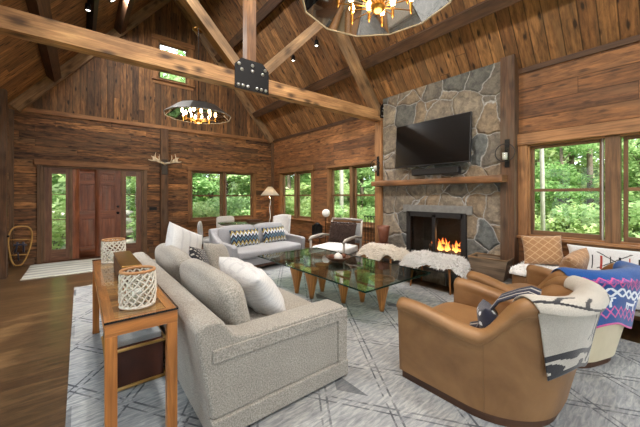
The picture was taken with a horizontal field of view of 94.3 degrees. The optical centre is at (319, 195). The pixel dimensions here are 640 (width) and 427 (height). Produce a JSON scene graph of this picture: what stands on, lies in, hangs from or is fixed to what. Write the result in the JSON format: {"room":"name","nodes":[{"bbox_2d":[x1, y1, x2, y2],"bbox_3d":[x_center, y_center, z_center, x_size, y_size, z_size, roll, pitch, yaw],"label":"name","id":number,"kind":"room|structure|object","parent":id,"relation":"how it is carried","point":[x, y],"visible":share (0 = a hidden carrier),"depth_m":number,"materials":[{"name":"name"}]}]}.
{"room":"living room","nodes":[
{"label":"living room","id":0,"kind":"room"},
{"bbox_2d":[0,0,152,102],"bbox_3d":[-1.374,-3.554,2.065,3.356,4.057,12.740,0,0,-39],"label":"ceiling","id":1,"kind":"structure","parent":0,"point":[21,64],"depth_m":5.14,"materials":[{"name":"wood"}]},
{"bbox_2d":[0,0,383,121],"bbox_3d":[-1.012,-3.412,4.286,6.026,3.843,0.211,0,0,-39],"label":"roof truss","id":2,"kind":"object","parent":1,"relation":"attached to","point":[245,74],"visible":0.98,"depth_m":3.95,"materials":[{"name":"brown wood"}]},
{"bbox_2d":[14,0,270,263],"bbox_3d":[-3.935,-2.068,7.903,6.346,6.976,0.160,0,0,-39],"label":"wall","id":3,"kind":"structure","parent":0,"point":[36,135],"depth_m":7.39,"materials":[{"name":"wood"}]},
{"bbox_2d":[8,109,13,266],"bbox_3d":[-6.179,-0.155,5.942,0.070,3.150,0.070,0,0,-39],"label":"trim","id":4,"kind":"structure","parent":3,"relation":"attached to","point":[10,111],"depth_m":5.92,"materials":[{"name":"brown wood"}]},
{"bbox_2d":[25,0,61,81],"bbox_3d":[-1.884,-2.525,1.653,0.239,0.239,12.140,0,0,-39],"label":"trim","id":5,"kind":"structure","parent":3,"relation":"attached to","point":[49,54],"depth_m":5.03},
{"bbox_2d":[8,0,170,111],"bbox_3d":[-4.970,-3.597,6.900,3.155,3.787,0.100,0,0,-39],"label":"trim","id":6,"kind":"structure","parent":3,"relation":"attached to","point":[43,86],"depth_m":6.47,"materials":[{"name":"wood"}]},
{"bbox_2d":[34,159,148,263],"bbox_3d":[-5.160,0.325,6.871,2.090,2.190,0.205,0,0,-39],"label":"door","id":7,"kind":"structure","parent":3,"relation":"in","point":[95,194],"depth_m":6.77,"materials":[{"name":"brown wood"}]},
{"bbox_2d":[86,0,98,30],"bbox_3d":[-1.419,-3.295,2.029,0.156,0.153,12.140,0,0,-39],"label":"trim","id":8,"kind":"structure","parent":3,"relation":"attached to","point":[91,21],"depth_m":5.39,"materials":[{"name":"black wood"}]},
{"bbox_2d":[114,0,133,34],"bbox_3d":[-0.982,-3.940,2.382,0.239,0.239,12.140,0,0,-39],"label":"trim","id":9,"kind":"structure","parent":3,"relation":"attached to","point":[124,9],"depth_m":6.38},
{"bbox_2d":[9,105,272,142],"bbox_3d":[-3.878,-1.775,7.833,6.026,0.090,0.040,0,0,-39],"label":"trim","id":10,"kind":"structure","parent":3,"relation":"attached to","point":[27,109],"depth_m":7.21,"materials":[{"name":"brown wood"}]},
{"bbox_2d":[160,128,167,243],"bbox_3d":[-4.022,-0.155,7.666,0.180,3.150,0.100,0,0,-39],"label":"trim","id":11,"kind":"structure","parent":3,"relation":"attached to","point":[163,132],"depth_m":7.61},
{"bbox_2d":[148,153,179,174],"bbox_3d":[-3.949,-0.821,7.576,0.761,0.541,0.132,0,0,-39],"label":"antler mount","id":12,"kind":"object","parent":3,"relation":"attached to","point":[164,162],"visible":1,"depth_m":7.61,"materials":[{"name":"beige"}]},
{"bbox_2d":[152,33,194,90],"bbox_3d":[-3.888,-3.500,7.883,1.040,1.240,0.230,0,0,-39],"label":"window","id":13,"kind":"structure","parent":3,"relation":"in","point":[164,41],"depth_m":7.83,"materials":[{"name":"brown wood"}]},
{"bbox_2d":[187,166,257,224],"bbox_3d":[-2.831,-0.005,8.737,2.080,1.610,0.230,0,0,-39],"label":"window","id":14,"kind":"structure","parent":3,"relation":"in","point":[223,172],"depth_m":8.70,"materials":[{"name":"brown wood"}]},
{"bbox_2d":[174,0,273,142],"bbox_3d":[-2.736,-3.597,8.704,3.155,3.787,0.100,0,0,-39],"label":"trim","id":15,"kind":"structure","parent":3,"relation":"attached to","point":[248,106],"depth_m":8.86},
{"bbox_2d":[214,0,284,61],"bbox_3d":[0.844,-3.940,3.857,0.239,0.239,12.140,0,0,-39],"label":"trim","id":16,"kind":"structure","parent":3,"relation":"attached to","point":[269,6],"depth_m":6.44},
{"bbox_2d":[271,143,273,221],"bbox_3d":[-1.546,-0.155,9.685,0.070,3.150,0.070,0,0,-39],"label":"trim","id":17,"kind":"structure","parent":3,"relation":"attached to","point":[272,144],"depth_m":9.67,"materials":[{"name":"brown wood"}]},
{"bbox_2d":[0,247,639,426],"bbox_3d":[-0.069,1.480,3.120,6.426,0.120,12.540,0,0,-39],"label":"floor","id":18,"kind":"structure","parent":0,"point":[36,314],"depth_m":2.94,"materials":[{"name":"brown wood"}]},
{"bbox_2d":[8,226,32,265],"bbox_3d":[-6.005,0.997,5.961,0.161,0.795,0.366,0,0,38],"label":"snowshoe","id":19,"kind":"object","parent":18,"relation":"on","point":[17,244],"visible":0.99,"depth_m":5.94,"materials":[{"name":"brown wood"}]},
{"bbox_2d":[20,257,109,280],"bbox_3d":[-4.875,1.415,5.986,1.500,0.010,1.400,0,0,-39],"label":"entry rug","id":20,"kind":"object","parent":18,"relation":"on","point":[37,271],"visible":0.64,"depth_m":5.70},
{"bbox_2d":[218,220,266,225],"bbox_3d":[-1.966,1.042,7.604,1.240,0.755,1.240,0,0,-39],"label":"round table","id":21,"kind":"object","parent":18,"relation":"on","point":[238,222],"visible":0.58,"depth_m":7.50,"materials":[{"name":"clear glass"}]},
{"bbox_2d":[273,214,290,233],"bbox_3d":[-1.120,0.959,7.922,0.644,0.924,0.680,0,0,36],"label":"dining chair","id":22,"kind":"object","parent":18,"relation":"on","point":[285,219],"visible":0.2,"depth_m":8.13,"materials":[{"name":"white fabric"}]},
{"bbox_2d":[65,255,639,426],"bbox_3d":[0.003,1.413,3.242,4.220,0.014,6.840,0,0,-39],"label":"area rug","id":23,"kind":"object","parent":18,"relation":"on","point":[374,392],"visible":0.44,"depth_m":2.15,"materials":[{"name":"fabric"}]},
{"bbox_2d":[101,326,164,391],"bbox_3d":[-1.680,1.234,2.628,0.368,0.345,1.084,0,0,-39],"label":"storage chest","id":24,"kind":"object","parent":23,"relation":"on","point":[139,353],"visible":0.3,"depth_m":2.23,"materials":[{"name":"leather"}]},
{"bbox_2d":[92,259,177,426],"bbox_3d":[-1.593,1.032,2.409,0.358,0.747,1.958,0,0,-39],"label":"console table","id":25,"kind":"object","parent":23,"relation":"on","point":[116,321],"visible":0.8,"depth_m":1.74,"materials":[{"name":"brown wood"}]},
{"bbox_2d":[101,237,125,263],"bbox_3d":[-2.071,0.543,2.980,0.208,0.229,0.209,0,0,2],"label":"lantern","id":26,"kind":"object","parent":25,"relation":"on","point":[107,241],"visible":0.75,"depth_m":2.91,"materials":[{"name":"white wicker"}]},
{"bbox_2d":[113,251,141,285],"bbox_3d":[-1.621,0.587,2.483,0.132,0.145,0.732,0,0,-39],"label":"box","id":27,"kind":"object","parent":25,"relation":"on","point":[122,259],"visible":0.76,"depth_m":2.40,"materials":[{"name":"brown wood"}]},
{"bbox_2d":[118,265,156,309],"bbox_3d":[-1.102,0.548,1.796,0.200,0.219,0.201,0,0,2],"label":"lantern","id":28,"kind":"object","parent":25,"relation":"on","point":[138,292],"visible":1,"depth_m":1.74,"materials":[{"name":"white wicker"}]},
{"bbox_2d":[132,288,143,304],"bbox_3d":[-1.102,0.603,1.796,0.062,0.086,0.061,0,0,-39],"label":"candle","id":29,"kind":"object","parent":28,"relation":"on","point":[136,289],"depth_m":1.77,"materials":[{"name":"white wax"}]},
{"bbox_2d":[133,243,347,426],"bbox_3d":[-1.080,0.983,3.049,1.166,0.846,2.776,0,0,-39],"label":"sofa","id":30,"kind":"object","parent":23,"relation":"on","point":[238,365],"visible":0.85,"depth_m":1.97,"materials":[{"name":"grey fabric"}]},
{"bbox_2d":[155,243,190,284],"bbox_3d":[-1.639,0.795,3.356,0.270,0.480,1.210,-17,10,-38],"label":"cushion","id":31,"kind":"object","parent":30,"relation":"on","point":[170,257],"depth_m":3.05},
{"bbox_2d":[161,221,201,267],"bbox_3d":[-1.658,0.660,3.611,0.258,0.724,0.734,0,0,22],"label":"throw pillow","id":32,"kind":"object","parent":30,"relation":"on","point":[177,236],"visible":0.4,"depth_m":3.51,"materials":[{"name":"white fabric"}]},
{"bbox_2d":[189,246,209,264],"bbox_3d":[-1.268,0.720,3.192,0.182,0.431,0.564,0,0,-5],"label":"throw pillow","id":33,"kind":"object","parent":30,"relation":"on","point":[197,253],"visible":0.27,"depth_m":3.04,"materials":[{"name":"black fabric"}]},
{"bbox_2d":[179,258,249,324],"bbox_3d":[-0.906,0.795,2.450,0.270,0.480,1.210,-17,10,-38],"label":"cushion","id":34,"kind":"object","parent":30,"relation":"on","point":[224,296],"depth_m":2.07,"materials":[{"name":"fabric"}]},
{"bbox_2d":[203,243,229,269],"bbox_3d":[-1.168,0.760,3.452,0.274,0.501,0.558,0,0,5],"label":"throw pillow","id":35,"kind":"object","parent":30,"relation":"on","point":[213,251],"visible":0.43,"depth_m":3.27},
{"bbox_2d":[219,257,285,315],"bbox_3d":[-0.635,0.786,2.650,0.351,0.382,1.002,0,0,-36],"label":"throw pillow","id":36,"kind":"object","parent":30,"relation":"on","point":[262,294],"visible":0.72,"depth_m":2.31,"materials":[{"name":"white fabric"}]},
{"bbox_2d":[247,287,310,320],"bbox_3d":[-0.604,1.026,2.688,0.880,0.200,1.200,0,0,-39],"label":"seat cushion","id":37,"kind":"object","parent":30,"relation":"on","point":[291,301],"depth_m":2.61,"materials":[{"name":"fabric"}]},
{"bbox_2d":[209,222,304,266],"bbox_3d":[-1.214,0.993,6.052,0.939,0.827,1.760,0,0,43],"label":"loveseat","id":38,"kind":"object","parent":23,"relation":"on","point":[249,253],"visible":0.6,"depth_m":5.78,"materials":[{"name":"grey fabric"}]},
{"bbox_2d":[218,224,253,243],"bbox_3d":[-1.659,0.796,5.941,0.200,0.440,0.800,-16,-11,42],"label":"cushion","id":39,"kind":"object","parent":38,"relation":"on","point":[223,232],"depth_m":5.72,"materials":[{"name":"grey fabric"}]},
{"bbox_2d":[229,228,259,246],"bbox_3d":[-1.477,0.821,5.860,0.640,0.327,0.193,0,0,-43],"label":"zigzag pillow","id":40,"kind":"object","parent":38,"relation":"on","point":[246,237],"visible":0.98,"depth_m":5.78,"materials":[{"name":"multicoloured fabric"}]},
{"bbox_2d":[253,222,281,242],"bbox_3d":[-1.133,0.796,6.504,0.200,0.440,0.800,-16,-11,42],"label":"cushion","id":41,"kind":"object","parent":38,"relation":"on","point":[268,224],"depth_m":6.32,"materials":[{"name":"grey fabric"}]},
{"bbox_2d":[237,241,300,258],"bbox_3d":[-1.144,1.066,5.987,0.750,0.200,1.570,0,0,43],"label":"seat cushion","id":42,"kind":"object","parent":38,"relation":"on","point":[249,251],"depth_m":5.76,"materials":[{"name":"grey fabric"}]},
{"bbox_2d":[261,225,285,242],"bbox_3d":[-0.985,0.821,6.386,0.191,0.327,0.641,0,0,40],"label":"zigzag pillow","id":43,"kind":"object","parent":38,"relation":"on","point":[270,234],"visible":0.99,"depth_m":6.29,"materials":[{"name":"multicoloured fabric"}]},
{"bbox_2d":[308,218,362,269],"bbox_3d":[0.344,0.939,6.059,0.864,0.937,0.901,0,0,34],"label":"armchair","id":44,"kind":"object","parent":23,"relation":"on","point":[352,249],"visible":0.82,"depth_m":5.90,"materials":[{"name":"white fabric"}]},
{"bbox_2d":[312,242,357,254],"bbox_3d":[0.307,1.066,6.001,0.760,0.200,0.760,0,0,34],"label":"seat cushion","id":45,"kind":"object","parent":44,"relation":"on","point":[351,249],"depth_m":5.79,"materials":[{"name":"white fabric"}]},
{"bbox_2d":[327,221,356,243],"bbox_3d":[0.458,0.764,6.217,0.696,0.496,0.245,0,0,36],"label":"fur pillow","id":46,"kind":"object","parent":44,"relation":"on","point":[339,231],"visible":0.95,"depth_m":6.17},
{"bbox_2d":[258,247,430,311],"bbox_3d":[0.200,1.194,4.366,1.240,0.424,2.380,0,0,-39],"label":"coffee table","id":47,"kind":"object","parent":23,"relation":"on","point":[381,282],"visible":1,"depth_m":3.91,"materials":[{"name":"clear glass"}]},
{"bbox_2d":[364,255,404,276],"bbox_3d":[1.133,1.202,5.312,0.384,0.412,0.740,0,0,-37],"label":"bench","id":48,"kind":"object","parent":23,"relation":"on","point":[387,256],"visible":0.2,"depth_m":5.16,"materials":[{"name":"brown wood"}]},
{"bbox_2d":[355,242,409,266],"bbox_3d":[1.129,1.032,5.308,0.620,0.379,1.064,0,0,-36],"label":"sheepskin throw","id":49,"kind":"object","parent":48,"relation":"on","point":[375,251],"visible":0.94,"depth_m":5.14,"materials":[{"name":"fur"}]},
{"bbox_2d":[410,265,459,294],"bbox_3d":[1.764,1.202,4.563,0.384,0.412,0.740,0,0,-44],"label":"bench","id":50,"kind":"object","parent":23,"relation":"on","point":[449,270],"visible":0.24,"depth_m":4.27,"materials":[{"name":"brown wood"}]},
{"bbox_2d":[398,250,470,278],"bbox_3d":[1.776,1.035,4.557,0.612,0.374,1.048,0,0,-45],"label":"sheepskin throw","id":51,"kind":"object","parent":50,"relation":"on","point":[458,265],"visible":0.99,"depth_m":4.37,"materials":[{"name":"fur"}]},
{"bbox_2d":[396,276,576,426],"bbox_3d":[1.311,0.996,2.212,1.035,0.820,1.164,0,0,-39],"label":"leather chair","id":52,"kind":"object","parent":23,"relation":"on","point":[495,373],"visible":0.81,"depth_m":1.87,"materials":[{"name":"brown leather"}]},
{"bbox_2d":[432,302,498,324],"bbox_3d":[1.214,1.066,2.331,0.770,0.240,0.860,0,0,-39],"label":"seat cushion","id":53,"kind":"object","parent":52,"relation":"on","point":[466,312],"depth_m":2.49,"materials":[{"name":"beige leather"}]},
{"bbox_2d":[477,299,497,327],"bbox_3d":[1.147,0.860,2.004,0.155,0.282,0.325,0,0,26],"label":"pattern pillow","id":54,"kind":"object","parent":52,"relation":"on","point":[486,316],"visible":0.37,"depth_m":1.92,"materials":[{"name":"blue fabric"}]},
{"bbox_2d":[470,275,609,380],"bbox_3d":[1.460,0.878,2.020,0.859,0.616,0.712,0,0,-39],"label":"blanket","id":55,"kind":"object","parent":52,"relation":"on","point":[568,324],"visible":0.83,"depth_m":1.67,"materials":[{"name":"beige fabric"}]},
{"bbox_2d":[466,263,623,367],"bbox_3d":[2.200,0.996,2.819,1.035,0.820,1.164,0,0,-20],"label":"leather chair","id":56,"kind":"object","parent":23,"relation":"on","point":[606,339],"visible":0.12,"depth_m":2.48,"materials":[{"name":"brown leather"}]},
{"bbox_2d":[507,283,536,288],"bbox_3d":[2.148,1.066,2.963,0.770,0.240,0.860,0,0,-20],"label":"seat cushion","id":57,"kind":"object","parent":56,"relation":"on","point":[516,285],"depth_m":3.22,"materials":[{"name":"beige leather"}]},
{"bbox_2d":[541,284,572,295],"bbox_3d":[1.445,0.906,2.046,0.753,0.511,0.455,0,0,-39],"label":"cushion","id":58,"kind":"object","parent":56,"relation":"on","point":[547,289],"depth_m":2.16,"materials":[{"name":"beige leather"}]},
{"bbox_2d":[559,247,589,268],"bbox_3d":[2.324,0.660,2.725,0.408,0.365,0.185,0,0,-29],"label":"quilted pillow","id":59,"kind":"object","parent":56,"relation":"on","point":[578,259],"visible":0.44,"depth_m":2.64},
{"bbox_2d":[551,261,639,328],"bbox_3d":[2.338,0.837,2.459,0.878,0.533,0.449,0,0,-14],"label":"blanket","id":60,"kind":"object","parent":56,"relation":"on","point":[622,282],"visible":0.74,"depth_m":2.29,"materials":[{"name":"blue fabric"}]},
{"bbox_2d":[371,62,511,287],"bbox_3d":[2.081,-0.290,5.173,0.800,3.420,2.570,0,0,-39],"label":"fireplace","id":61,"kind":"object","parent":18,"relation":"on","point":[463,207],"visible":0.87,"depth_m":5.00,"materials":[{"name":"stone"}]},
{"bbox_2d":[395,111,471,167],"bbox_3d":[1.912,-0.920,5.145,0.136,0.790,1.400,0,0,-39],"label":"television","id":62,"kind":"object","parent":61,"relation":"attached to","point":[448,139],"visible":1,"depth_m":5.02,"materials":[{"name":"plastic"}]},
{"bbox_2d":[411,166,460,175],"bbox_3d":[1.972,-0.425,5.110,0.100,0.110,0.870,0,0,-39],"label":"soundbar","id":63,"kind":"object","parent":61,"relation":"attached to","point":[455,169],"visible":1,"depth_m":5.03,"materials":[{"name":"plastic"}]},
{"bbox_2d":[412,166,456,171],"bbox_3d":[1.935,-0.455,5.080,0.005,0.040,0.810,0,0,-39],"label":"grille","id":64,"kind":"object","parent":63,"relation":"attached to","point":[442,169],"depth_m":5.00,"materials":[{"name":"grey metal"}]},
{"bbox_2d":[371,175,506,186],"bbox_3d":[1.866,-0.244,5.121,0.236,0.115,2.380,0,0,-39],"label":"mantel shelf","id":65,"kind":"object","parent":61,"relation":"attached to","point":[456,180],"depth_m":4.87,"materials":[{"name":"brown wood"}]},
{"bbox_2d":[431,249,460,255],"bbox_3d":[2.241,0.984,5.180,0.108,0.111,0.610,0,0,-43],"label":"log","id":66,"kind":"object","parent":61,"relation":"in","point":[458,253],"visible":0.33,"depth_m":5.12,"materials":[{"name":"brown wood"}]},
{"bbox_2d":[429,244,460,249],"bbox_3d":[2.232,0.894,5.224,0.608,0.101,0.099,0,0,33],"label":"log","id":67,"kind":"object","parent":66,"relation":"on","point":[430,245],"visible":0.41,"depth_m":5.20,"materials":[{"name":"brown wood"}]},
{"bbox_2d":[437,238,460,252],"bbox_3d":[2.229,0.850,5.236,0.233,0.220,0.548,0,0,-39],"label":"fire","id":68,"kind":"object","parent":67,"relation":"on","point":[440,247],"visible":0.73,"depth_m":5.15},
{"bbox_2d":[468,252,513,281],"bbox_3d":[2.459,1.020,4.276,0.355,0.307,0.507,0,0,-43],"label":"basket","id":69,"kind":"object","parent":61,"relation":"on","point":[491,265],"visible":0.95,"depth_m":4.16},
{"bbox_3d":[1.229,1.033,5.750,0.270,0.270,0.270,0,0,-39],"label":"copper pot","id":70,"kind":"object","parent":61,"relation":"on","visible":0},
{"bbox_2d":[377,225,389,242],"bbox_3d":[1.229,0.736,5.750,0.260,0.320,0.260,0,0,-39],"label":"copper pot","id":71,"kind":"object","parent":70,"relation":"on","point":[383,230],"visible":1,"depth_m":5.67,"materials":[{"name":"metal"}]},
{"bbox_2d":[512,274,525,283],"bbox_3d":[2.812,1.165,3.712,0.741,0.510,0.562,0,0,-39],"label":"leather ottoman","id":72,"kind":"object","parent":18,"relation":"on","point":[515,278],"visible":0.02,"depth_m":3.62,"materials":[{"name":"brown leather"}]},
{"bbox_2d":[509,261,558,276],"bbox_3d":[2.814,0.921,3.707,0.795,0.098,0.581,0,0,-39],"label":"throw","id":73,"kind":"object","parent":72,"relation":"on","point":[520,269],"visible":0.3,"depth_m":3.69,"materials":[{"name":"fur"}]},
{"bbox_2d":[521,235,563,264],"bbox_3d":[2.882,0.700,3.846,0.455,0.388,0.214,0,0,21],"label":"patterned pillow","id":74,"kind":"object","parent":73,"relation":"on","point":[537,249],"visible":0.97,"depth_m":3.79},
{"bbox_2d":[634,296,639,316],"bbox_3d":[3.739,1.175,2.533,0.782,0.490,2.460,0,0,-39],"label":"window bench","id":75,"kind":"object","parent":18,"relation":"on","point":[637,310],"visible":0.02,"depth_m":2.83,"materials":[{"name":"white fabric"}]},
{"bbox_2d":[567,244,639,269],"bbox_3d":[3.398,0.765,3.209,0.223,0.342,1.150,0,0,-43],"label":"lumbar pillow","id":76,"kind":"object","parent":75,"relation":"on","point":[599,258],"visible":0.44,"depth_m":3.33,"materials":[{"name":"white fabric"}]},
{"bbox_2d":[199,0,639,139],"bbox_3d":[1.236,-3.554,4.174,3.356,4.057,12.740,0,0,-39],"label":"ceiling","id":77,"kind":"structure","parent":0,"point":[535,31],"depth_m":5.09,"materials":[{"name":"wood"}]},
{"bbox_2d":[252,0,521,117],"bbox_3d":[1.746,-2.525,4.586,0.239,0.239,12.140,0,0,-39],"label":"trim","id":78,"kind":"structure","parent":77,"relation":"attached to","point":[484,8],"depth_m":4.75,"materials":[{"name":"wood"}]},
{"bbox_3d":[-0.069,-5.326,3.120,0.200,0.280,12.140,0,0,-39],"label":"trim","id":79,"kind":"structure","parent":77,"relation":"attached to","visible":0},
{"bbox_2d":[163,0,230,123],"bbox_3d":[-2.509,-3.349,6.136,1.308,3.713,1.307,0,0,-39],"label":"chandelier","id":80,"kind":"object","parent":79,"relation":"hanging from","point":[191,111],"visible":1,"depth_m":6.13,"materials":[{"name":"grey metal"}]},
{"bbox_2d":[302,0,451,36],"bbox_3d":[0.477,-3.354,2.442,1.308,3.703,1.307,0,0,-39],"label":"chandelier","id":81,"kind":"object","parent":79,"relation":"hanging from","point":[356,18],"visible":1,"depth_m":2.82,"materials":[{"name":"grey metal"}]},
{"bbox_2d":[273,34,639,321],"bbox_3d":[2.337,-0.205,5.064,0.160,3.250,12.140,0,0,-39],"label":"wall","id":82,"kind":"structure","parent":0,"point":[604,86],"depth_m":4.04,"materials":[{"name":"wood"}]},
{"bbox_2d":[278,165,314,224],"bbox_3d":[-0.697,-0.030,8.745,0.230,1.620,1.840,0,0,-39],"label":"window","id":83,"kind":"structure","parent":82,"relation":"in","point":[296,171],"depth_m":8.70,"materials":[{"name":"brown wood"}]},
{"bbox_2d":[326,160,374,231],"bbox_3d":[0.752,0.010,6.953,0.230,1.540,1.730,0,0,-39],"label":"window","id":84,"kind":"structure","parent":82,"relation":"in","point":[370,226],"depth_m":6.95,"materials":[{"name":"brown wood"}]},
{"bbox_2d":[375,121,382,242],"bbox_3d":[1.256,-0.080,6.138,0.170,3.000,0.170,0,0,-39],"label":"trim","id":85,"kind":"structure","parent":82,"relation":"attached to","point":[378,125],"depth_m":6.06,"materials":[{"name":"brown wood"}]},
{"bbox_2d":[273,34,639,141],"bbox_3d":[2.267,-1.785,5.007,0.020,0.070,12.140,0,0,-39],"label":"trim","id":86,"kind":"structure","parent":82,"relation":"attached to","point":[633,39],"depth_m":3.87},
{"bbox_2d":[495,139,514,166],"bbox_3d":[2.622,-0.610,4.201,0.140,0.400,0.264,0,0,-39],"label":"candle sconce","id":87,"kind":"object","parent":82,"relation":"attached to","point":[506,155],"visible":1,"depth_m":4.22,"materials":[{"name":"black metal"}]},
{"bbox_2d":[500,54,518,278],"bbox_3d":[2.742,-0.290,4.299,0.170,3.420,0.180,0,0,-39],"label":"trim","id":88,"kind":"structure","parent":82,"relation":"attached to","point":[509,76],"depth_m":4.23,"materials":[{"name":"wood"}]},
{"bbox_2d":[517,117,639,251],"bbox_3d":[3.502,-0.100,3.550,0.230,1.560,2.000,0,0,-39],"label":"window","id":89,"kind":"structure","parent":82,"relation":"in","point":[612,132],"depth_m":3.63,"materials":[{"name":"brown wood"}]},
{"label":"outside","id":90,"kind":"structure","parent":0,"visible":0},
{"bbox_2d":[52,174,636,225],"bbox_3d":[-1.995,-0.149,12.268,74.984,4.739,57.322,0,0,-11],"label":"terrain","id":91,"kind":"structure","parent":90,"point":[61,179],"depth_m":24.40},
{"bbox_2d":[52,198,65,249],"bbox_3d":[-7.241,0.920,7.583,2.896,2.116,2.802,0,0,40],"label":"shrub","id":92,"kind":"object","parent":91,"relation":"on","point":[59,226],"visible":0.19,"depth_m":7.35,"materials":[{"name":"green plant"}]},
{"bbox_2d":[126,176,135,236],"bbox_3d":[-6.413,-0.159,10.569,2.551,4.233,2.413,0,0,-41],"label":"tree","id":93,"kind":"object","parent":91,"relation":"on","point":[130,186],"visible":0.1,"depth_m":9.89,"materials":[{"name":"green plant"}]},
{"bbox_2d":[192,173,219,205],"bbox_3d":[-5.977,-0.982,14.109,2.812,5.856,2.609,0,0,19],"label":"tree","id":94,"kind":"object","parent":91,"relation":"on","point":[200,183],"visible":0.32,"depth_m":13.60,"materials":[{"name":"green plant"}]},
{"bbox_2d":[192,200,230,217],"bbox_3d":[-4.141,1.038,10.100,2.558,1.873,2.475,0,0,-32],"label":"shrub","id":95,"kind":"object","parent":91,"relation":"on","point":[203,212],"visible":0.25,"depth_m":9.64,"materials":[{"name":"green plant"}]},
{"bbox_2d":[202,174,249,215],"bbox_3d":[-4.662,-0.746,14.360,3.290,5.461,3.113,0,0,-13],"label":"tree","id":96,"kind":"object","parent":91,"relation":"on","point":[230,178],"visible":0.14,"depth_m":14.41,"materials":[{"name":"green plant"}]},
{"bbox_2d":[203,192,249,215],"bbox_3d":[-3.523,0.885,11.121,3.447,2.161,2.273,0,0,16],"label":"shrub","id":97,"kind":"object","parent":91,"relation":"on","point":[240,202],"visible":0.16,"depth_m":10.54,"materials":[{"name":"green plant"}]},
{"bbox_2d":[229,182,249,203],"bbox_3d":[-4.145,-2.412,19.173,4.745,8.324,5.016,0,0,-10],"label":"tree","id":98,"kind":"object","parent":91,"relation":"on","point":[242,188],"visible":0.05,"depth_m":19.05,"materials":[{"name":"green plant"}]},
{"bbox_2d":[286,193,310,216],"bbox_3d":[-0.929,0.886,10.979,2.866,2.164,2.962,0,0,5],"label":"shrub","id":99,"kind":"object","parent":91,"relation":"on","point":[289,202],"visible":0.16,"depth_m":10.34,"materials":[{"name":"green plant"}]},
{"bbox_2d":[286,175,310,214],"bbox_3d":[-1.391,-1.058,15.601,3.565,5.980,3.311,0,0,31],"label":"tree","id":100,"kind":"object","parent":91,"relation":"on","point":[289,184],"visible":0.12,"depth_m":15.11,"materials":[{"name":"green plant"}]},
{"bbox_2d":[309,172,357,216],"bbox_3d":[0.468,0.151,12.718,2.023,3.518,1.886,0,0,-22],"label":"tree","id":101,"kind":"object","parent":91,"relation":"on","point":[337,176],"visible":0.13,"depth_m":12.52,"materials":[{"name":"green plant"}]},
{"bbox_2d":[339,170,343,217],"bbox_3d":[0.827,-2.464,11.571,0.226,9.003,0.234,0,0,-39],"label":"trunk","id":102,"kind":"object","parent":91,"relation":"on","point":[341,171],"visible":0.14,"depth_m":11.52,"materials":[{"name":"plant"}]},
{"bbox_2d":[52,50,639,217],"bbox_3d":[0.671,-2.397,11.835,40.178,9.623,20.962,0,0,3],"label":"foliage","id":103,"kind":"object","parent":91,"relation":"on","point":[130,204],"visible":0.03,"depth_m":13.53,"materials":[{"name":"green plant"}]},
{"bbox_2d":[337,167,374,217],"bbox_3d":[2.002,-0.979,15.796,3.619,6.007,3.424,0,0,-35],"label":"tree","id":104,"kind":"object","parent":91,"relation":"on","point":[362,173],"visible":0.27,"depth_m":15.09,"materials":[{"name":"green plant"}]},
{"bbox_2d":[357,203,374,221],"bbox_3d":[2.346,1.111,10.370,3.033,1.902,2.000,0,0,-32],"label":"shrub","id":105,"kind":"object","parent":91,"relation":"on","point":[370,209],"visible":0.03,"depth_m":10.46,"materials":[{"name":"green plant"}]},
{"bbox_2d":[539,149,544,230],"bbox_3d":[5.817,-2.494,7.779,0.171,9.002,0.176,0,0,-39],"label":"trunk","id":106,"kind":"object","parent":91,"relation":"on","point":[542,168],"visible":0.39,"depth_m":7.76,"materials":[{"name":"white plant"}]},
{"bbox_2d":[535,199,597,232],"bbox_3d":[7.243,0.975,8.899,2.465,1.805,2.385,0,0,-39],"label":"shrub","id":107,"kind":"object","parent":91,"relation":"on","point":[558,227],"visible":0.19,"depth_m":8.63,"materials":[{"name":"green plant"}]},
{"bbox_2d":[535,143,598,214],"bbox_3d":[7.696,-0.556,9.440,2.184,4.902,2.354,0,0,42],"label":"tree","id":108,"kind":"object","parent":91,"relation":"on","point":[561,176],"visible":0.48,"depth_m":9.16,"materials":[{"name":"green plant"}]},
{"bbox_2d":[535,140,637,223],"bbox_3d":[9.767,-1.024,11.369,3.642,6.109,3.382,0,0,-17],"label":"tree","id":109,"kind":"object","parent":91,"relation":"on","point":[571,160],"visible":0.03,"depth_m":11.33,"materials":[{"name":"green plant"}]},
{"bbox_2d":[586,145,593,207],"bbox_3d":[8.522,-2.513,9.368,0.226,9.003,0.234,0,0,-39],"label":"trunk","id":110,"kind":"object","parent":91,"relation":"on","point":[589,158],"visible":0.16,"depth_m":9.34,"materials":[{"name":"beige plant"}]},
{"bbox_2d":[551,197,639,239],"bbox_3d":[7.127,0.945,7.432,3.064,1.921,2.020,0,0,-38],"label":"shrub","id":111,"kind":"object","parent":91,"relation":"on","point":[581,210],"visible":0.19,"depth_m":7.34,"materials":[{"name":"green plant"}]},
{"bbox_2d":[570,217,639,238],"bbox_3d":[7.366,1.175,6.855,2.018,1.524,2.086,0,0,-19],"label":"shrub","id":112,"kind":"object","parent":91,"relation":"on","point":[592,230],"visible":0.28,"depth_m":7.14,"materials":[{"name":"green plant"}]},
{"bbox_2d":[577,155,632,226],"bbox_3d":[13.551,-1.981,13.061,3.702,6.906,3.970,0,0,-45],"label":"tree","id":113,"kind":"object","parent":91,"relation":"on","point":[580,167],"visible":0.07,"depth_m":13.27,"materials":[{"name":"green plant"}]},
{"bbox_2d":[595,139,639,204],"bbox_3d":[9.002,0.145,8.250,2.051,3.598,2.168,0,0,-35],"label":"tree","id":114,"kind":"object","parent":91,"relation":"on","point":[634,162],"visible":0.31,"depth_m":8.14,"materials":[{"name":"green plant"}]},
{"bbox_3d":[-2.475,-0.205,1.176,0.160,3.250,12.140,0,0,-39],"label":"wall","id":115,"kind":"structure","parent":0,"visible":0},
{"bbox_2d":[0,88,7,278],"bbox_3d":[-5.480,-0.205,5.118,0.120,3.250,0.150,0,0,-39],"label":"trim","id":116,"kind":"structure","parent":115,"relation":"attached to","point":[3,92],"depth_m":5.08,"materials":[{"name":"wood"}]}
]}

